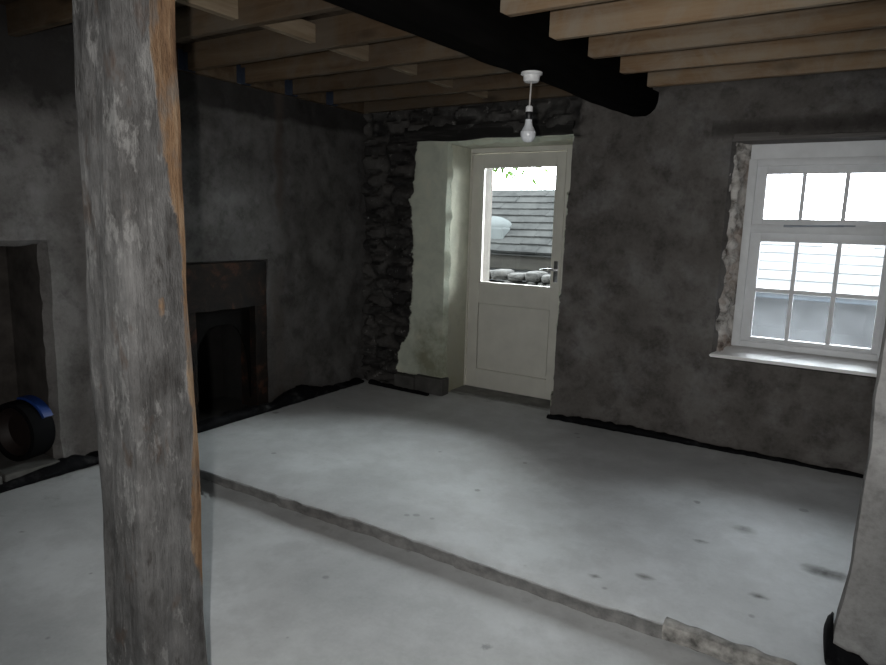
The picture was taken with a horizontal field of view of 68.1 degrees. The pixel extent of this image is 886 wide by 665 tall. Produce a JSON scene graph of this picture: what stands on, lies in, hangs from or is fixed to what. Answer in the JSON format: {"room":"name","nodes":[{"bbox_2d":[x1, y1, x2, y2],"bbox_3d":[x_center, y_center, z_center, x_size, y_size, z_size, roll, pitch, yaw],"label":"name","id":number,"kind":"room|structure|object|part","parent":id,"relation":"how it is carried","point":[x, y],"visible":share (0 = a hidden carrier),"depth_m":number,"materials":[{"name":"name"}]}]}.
{"room":"traditional dwelling","nodes":[
{"label":"traditional dwelling","id":0,"kind":"room"},
{"bbox_2d":[0,0,352,44],"bbox_3d":[0.190,-1.432,1.477,7.645,0.260,7.530,8,11,32],"label":"ceiling","id":1,"kind":"structure","parent":0,"point":[2,2],"depth_m":3.51,"materials":[{"name":"brown wood"}]},
{"bbox_2d":[6,0,72,36],"bbox_3d":[-1.310,-1.488,2.814,2.176,0.151,0.050,8,11,32],"label":"joist","id":2,"kind":"object","parent":1,"relation":"attached to","point":[24,17],"visible":0.58,"depth_m":3.23,"materials":[{"name":"brown wood"}]},
{"bbox_2d":[175,0,343,42],"bbox_3d":[-1.047,-1.543,3.188,2.212,0.154,0.050,8,11,32],"label":"joist","id":3,"kind":"object","parent":1,"relation":"attached to","point":[191,23],"visible":0.48,"depth_m":3.09,"materials":[{"name":"brown wood"}]},
{"bbox_2d":[175,0,237,20],"bbox_3d":[-1.100,-1.511,2.951,0.044,0.093,0.411,8,11,32],"label":"nogging","id":4,"kind":"object","parent":3,"relation":"attached to","point":[228,9],"visible":1,"depth_m":3.02,"materials":[{"name":"brown wood"}]},
{"bbox_2d":[178,12,415,72],"bbox_3d":[-0.714,-1.594,3.541,2.109,0.156,0.120,8,11,32],"label":"joist","id":5,"kind":"object","parent":1,"relation":"attached to","point":[350,29],"visible":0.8,"depth_m":3.64,"materials":[{"name":"wood"}]},
{"bbox_2d":[259,18,315,43],"bbox_3d":[-0.812,-1.566,3.321,0.044,0.093,0.431,8,11,32],"label":"nogging","id":6,"kind":"object","parent":5,"relation":"attached to","point":[300,29],"visible":0.51,"depth_m":3.38,"materials":[{"name":"brown wood"}]},
{"bbox_2d":[330,44,368,61],"bbox_3d":[-0.563,-1.625,3.710,0.044,0.093,0.401,8,11,32],"label":"nogging","id":7,"kind":"object","parent":5,"relation":"attached to","point":[360,52],"visible":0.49,"depth_m":3.78,"materials":[{"name":"brown wood"}]},
{"bbox_2d":[285,57,511,96],"bbox_3d":[-0.205,-1.702,4.265,2.180,0.155,0.120,8,11,32],"label":"joist","id":8,"kind":"object","parent":1,"relation":"attached to","point":[464,67],"visible":0.59,"depth_m":4.34,"materials":[{"name":"wood"}]},
{"bbox_2d":[364,85,574,113],"bbox_3d":[0.292,-1.812,4.971,2.248,0.150,0.050,8,11,32],"label":"joist","id":9,"kind":"object","parent":1,"relation":"attached to","point":[548,91],"visible":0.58,"depth_m":5.05,"materials":[{"name":"brown wood"}]},
{"bbox_2d":[468,91,487,97],"bbox_3d":[0.216,-1.783,4.767,0.044,0.093,0.381,8,11,32],"label":"nogging","id":10,"kind":"object","parent":9,"relation":"attached to","point":[482,94],"visible":0.29,"depth_m":4.85,"materials":[{"name":"brown wood"}]},
{"bbox_2d":[323,0,658,116],"bbox_3d":[-0.574,-1.224,1.859,0.193,0.317,6.523,9,12,36],"label":"ceiling beam","id":11,"kind":"structure","parent":1,"relation":"attached to","point":[476,29],"depth_m":2.98,"materials":[{"name":"black paint"}]},
{"bbox_2d":[521,70,541,142],"bbox_3d":[0.428,-1.105,3.227,0.104,0.330,0.104,8,11,32],"label":"pendant lamp","id":12,"kind":"object","parent":11,"relation":"hanging from","point":[528,133],"visible":1,"depth_m":3.22,"materials":[{"name":"white plastic"}]},
{"bbox_3d":[0.422,-0.997,3.247,0.076,0.110,0.076,8,11,32],"label":"light bulb","id":13,"kind":"part","parent":12,"relation":"part of","materials":[{"name":"white glass"}]},
{"bbox_2d":[500,0,613,16],"bbox_3d":[1.968,-1.226,1.783,4.054,0.154,0.044,8,11,32],"label":"joist","id":14,"kind":"object","parent":1,"relation":"attached to","point":[511,8],"visible":0.9,"depth_m":2.76,"materials":[{"name":"brown wood"}]},
{"bbox_2d":[549,0,865,40],"bbox_3d":[2.222,-1.281,2.144,4.019,0.154,0.043,8,11,32],"label":"joist","id":15,"kind":"object","parent":1,"relation":"attached to","point":[616,16],"visible":0.9,"depth_m":2.93,"materials":[{"name":"brown wood"}]},
{"bbox_2d":[588,0,885,58],"bbox_3d":[2.474,-1.334,2.502,3.984,0.155,0.044,8,11,32],"label":"joist","id":16,"kind":"object","parent":1,"relation":"attached to","point":[868,14],"visible":0.78,"depth_m":3.13,"materials":[{"name":"brown wood"}]},
{"bbox_2d":[620,27,885,73],"bbox_3d":[2.725,-1.388,2.859,3.949,0.154,0.043,8,11,32],"label":"joist","id":17,"kind":"object","parent":1,"relation":"attached to","point":[866,40],"visible":0.75,"depth_m":3.49,"materials":[{"name":"brown wood"}]},
{"bbox_2d":[647,50,885,87],"bbox_3d":[2.982,-1.444,3.225,3.913,0.154,0.044,8,11,32],"label":"joist","id":18,"kind":"object","parent":1,"relation":"attached to","point":[869,59],"visible":0.73,"depth_m":3.87,"materials":[{"name":"brown wood"}]},
{"bbox_2d":[0,4,366,458],"bbox_3d":[-2.789,-0.363,3.365,0.873,3.150,6.700,8,11,32],"label":"wall","id":19,"kind":"structure","parent":0,"point":[276,179],"depth_m":4.39,"materials":[{"name":"grey paint"}]},
{"bbox_2d":[0,452,59,484],"bbox_3d":[-2.698,0.884,3.598,0.465,0.222,0.955,8,11,32],"label":"hearth","id":20,"kind":"object","parent":19,"relation":"in","point":[9,469],"visible":0.34,"depth_m":3.76,"materials":[{"name":"grey stone"}]},
{"bbox_2d":[0,395,55,460],"bbox_3d":[-2.450,0.557,3.834,0.349,0.364,0.155,5,10,19],"label":"drum","id":21,"kind":"object","parent":20,"relation":"on","point":[27,425],"visible":1,"depth_m":3.81,"materials":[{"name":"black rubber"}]},
{"bbox_2d":[186,260,267,421],"bbox_3d":[-1.725,0.188,4.829,0.486,1.429,0.713,8,11,32],"label":"fireplace","id":22,"kind":"object","parent":19,"relation":"in","point":[232,296],"visible":0.59,"depth_m":4.83,"materials":[{"name":"metal"}]},
{"bbox_2d":[176,43,366,113],"bbox_3d":[-1.252,-1.804,4.685,0.048,0.148,2.200,8,11,32],"label":"wall ledger","id":23,"kind":"structure","parent":19,"relation":"attached to","point":[227,73],"depth_m":4.67,"materials":[{"name":"brown wood"}]},
{"bbox_2d":[236,36,468,85],"bbox_3d":[-0.457,-1.649,3.907,2.145,0.155,0.120,8,11,32],"label":"joist","id":24,"kind":"object","parent":23,"relation":"attached to","point":[415,49],"visible":0.59,"depth_m":3.98,"materials":[{"name":"wood"}]},
{"bbox_2d":[387,63,416,75],"bbox_3d":[-0.289,-1.677,4.059,0.044,0.093,0.391,8,11,32],"label":"nogging","id":25,"kind":"object","parent":24,"relation":"attached to","point":[410,69],"visible":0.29,"depth_m":4.14,"materials":[{"name":"brown wood"}]},
{"bbox_2d":[326,72,547,106],"bbox_3d":[0.046,-1.756,4.622,2.215,0.155,0.120,8,11,32],"label":"joist","id":26,"kind":"object","parent":23,"relation":"attached to","point":[512,80],"visible":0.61,"depth_m":4.71,"materials":[{"name":"wood"}]},
{"bbox_2d":[428,79,452,87],"bbox_3d":[-0.054,-1.733,4.426,0.044,0.093,0.391,8,11,32],"label":"nogging","id":27,"kind":"object","parent":26,"relation":"attached to","point":[448,83],"visible":0.29,"depth_m":4.51,"materials":[{"name":"brown wood"}]},
{"bbox_2d":[0,464,731,664],"bbox_3d":[-0.625,1.363,0.959,7.040,0.014,4.320,8,11,32],"label":"floor","id":28,"kind":"structure","parent":0,"point":[282,586],"depth_m":2.62,"materials":[{"name":"concrete"}]},
{"bbox_2d":[0,451,98,492],"bbox_3d":[-2.535,0.854,3.438,0.153,0.090,1.622,8,11,33],"label":"roof membrane","id":29,"kind":"object","parent":28,"relation":"on","point":[75,462],"visible":0.84,"depth_m":3.80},
{"bbox_2d":[72,0,207,664],"bbox_3d":[-0.796,0.093,1.738,0.206,2.255,0.208,8,11,32],"label":"timber post","id":30,"kind":"object","parent":28,"relation":"on","point":[127,91],"visible":1,"depth_m":1.65,"materials":[{"name":"grey wood"}]},
{"bbox_2d":[197,379,862,664],"bbox_3d":[1.257,0.916,3.723,6.900,0.098,2.724,8,11,32],"label":"floor","id":31,"kind":"structure","parent":0,"point":[634,532],"depth_m":3.46,"materials":[{"name":"concrete"}]},
{"bbox_2d":[197,377,363,432],"bbox_3d":[-1.277,0.523,5.050,0.140,0.131,2.034,8,11,32],"label":"roof membrane","id":32,"kind":"object","parent":31,"relation":"on","point":[300,393],"visible":0.89,"depth_m":5.03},
{"bbox_2d":[368,379,428,395],"bbox_3d":[-0.393,0.476,5.702,0.645,0.049,0.051,8,12,33],"label":"roof membrane","id":33,"kind":"object","parent":31,"relation":"on","point":[371,381],"visible":1,"depth_m":5.70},
{"bbox_2d":[394,373,448,395],"bbox_3d":[-0.192,0.440,5.690,0.507,0.165,0.122,8,11,32],"label":"plinth","id":34,"kind":"object","parent":31,"relation":"on","point":[438,386],"visible":0.69,"depth_m":5.61,"materials":[{"name":"grey stone"}]},
{"bbox_2d":[451,385,549,409],"bbox_3d":[0.649,0.577,5.654,1.055,0.110,0.592,8,11,32],"label":"threshold","id":35,"kind":"object","parent":31,"relation":"on","point":[540,403],"visible":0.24,"depth_m":5.52,"materials":[{"name":"grey concrete"}]},
{"bbox_2d":[546,414,862,477],"bbox_3d":[1.683,0.736,4.447,2.089,0.063,0.076,7,11,31],"label":"roof membrane","id":36,"kind":"object","parent":31,"relation":"on","point":[609,425],"visible":0.98,"depth_m":4.49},
{"bbox_2d":[662,617,796,664],"bbox_3d":[1.035,1.126,2.321,0.492,0.069,0.087,8,11,32],"label":"strip","id":37,"kind":"object","parent":31,"relation":"on","point":[674,631],"visible":1,"depth_m":2.33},
{"bbox_2d":[823,612,867,664],"bbox_3d":[1.566,1.093,2.085,0.284,0.142,0.783,-5,12,-34],"label":"roof membrane","id":38,"kind":"object","parent":31,"relation":"on","point":[834,654],"visible":1,"depth_m":2.21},
{"bbox_2d":[361,68,885,474],"bbox_3d":[2.018,-0.439,4.559,7.506,3.150,0.761,7,11,31],"label":"wall","id":39,"kind":"structure","parent":0,"point":[648,207],"depth_m":4.57,"materials":[{"name":"paint"}]},
{"bbox_2d":[404,120,575,142],"bbox_3d":[0.338,-1.568,5.106,1.480,0.142,0.167,8,11,32],"label":"lintel","id":40,"kind":"object","parent":39,"relation":"attached to","point":[489,129],"visible":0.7,"depth_m":5.06,"materials":[{"name":"brown wood"}]},
{"bbox_2d":[464,145,572,399],"bbox_3d":[0.627,-0.486,5.475,1.100,2.065,0.156,8,11,32],"label":"door","id":41,"kind":"structure","parent":39,"relation":"in","point":[510,329],"depth_m":5.53,"materials":[{"name":"beige paint"}]},
{"bbox_3d":[0.589,0.063,5.587,0.674,0.591,0.029,8,11,32],"label":"panel","id":42,"kind":"part","parent":41,"relation":"part of","materials":[{"name":"beige paint"}]},
{"bbox_3d":[0.846,-0.490,5.276,0.145,0.170,0.061,8,11,32],"label":"handle","id":43,"kind":"part","parent":41,"relation":"part of","materials":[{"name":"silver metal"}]},
{"bbox_2d":[715,143,751,350],"bbox_3d":[1.902,-0.544,4.317,0.239,1.370,0.076,-4,11,-30],"label":"plaster edge","id":44,"kind":"structure","parent":39,"relation":"attached to","point":[730,255],"depth_m":4.32,"materials":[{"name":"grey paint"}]},
{"bbox_2d":[709,140,885,376],"bbox_3d":[2.337,-0.478,4.072,1.119,1.380,0.317,8,11,32],"label":"window","id":45,"kind":"structure","parent":39,"relation":"in","point":[848,157],"depth_m":4.16,"materials":[{"name":"white paint"}]},
{"bbox_3d":[2.320,0.172,4.182,1.119,0.061,0.317,8,11,32],"label":"sill","id":46,"kind":"part","parent":45,"relation":"part of","materials":[{"name":"white paint"}]},
{"bbox_3d":[2.367,-0.266,4.205,0.795,0.736,0.045,8,11,32],"label":"sash","id":47,"kind":"part","parent":45,"relation":"part of","materials":[{"name":"white paint"}]},
{"bbox_3d":[2.380,-0.855,4.102,0.795,0.384,0.045,8,11,32],"label":"sash","id":48,"kind":"part","parent":45,"relation":"part of","materials":[{"name":"white paint"}]},
{"bbox_2d":[729,132,885,144],"bbox_3d":[2.398,-1.194,4.021,1.180,0.059,0.417,8,11,32],"label":"lintel","id":49,"kind":"object","parent":39,"relation":"attached to","point":[760,138],"visible":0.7,"depth_m":3.98,"materials":[{"name":"grey wood"}]},
{"bbox_2d":[833,319,885,664],"bbox_3d":[2.550,0.111,1.539,2.619,2.900,0.416,8,11,32],"label":"wall","id":50,"kind":"structure","parent":0,"point":[860,620],"depth_m":2.15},
{"label":"outside","id":51,"kind":"structure","parent":0,"visible":0},
{"bbox_3d":[6.447,-0.044,12.199,26.000,0.450,16.720,8,11,32],"label":"ground","id":52,"kind":"structure","parent":51,"visible":0},
{"bbox_2d":[489,269,549,286],"bbox_3d":[0.282,-0.319,8.406,3.525,1.063,0.406,8,11,32],"label":"wall","id":53,"kind":"structure","parent":52,"relation":"on","point":[536,278],"depth_m":7.79,"materials":[{"name":"stone"}]},
{"bbox_2d":[493,167,548,186],"bbox_3d":[-0.311,-1.580,8.213,3.530,3.569,0.938,8,11,32],"label":"tree","id":54,"kind":"object","parent":52,"relation":"on","point":[495,170],"visible":0.03,"depth_m":7.45,"materials":[{"name":"green plant"}]},
{"bbox_2d":[490,190,554,281],"bbox_3d":[0.497,-1.284,11.061,7.196,2.168,3.502,8,11,32],"label":"outbuilding","id":55,"kind":"structure","parent":52,"relation":"on","point":[521,220],"depth_m":9.11,"materials":[{"name":"stone"}]},
{"bbox_2d":[751,241,884,347],"bbox_3d":[6.295,-0.375,7.798,6.184,1.762,3.987,8,11,32],"label":"outbuilding","id":56,"kind":"structure","parent":52,"relation":"on","point":[860,269],"depth_m":7.22,"materials":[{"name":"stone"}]}
]}

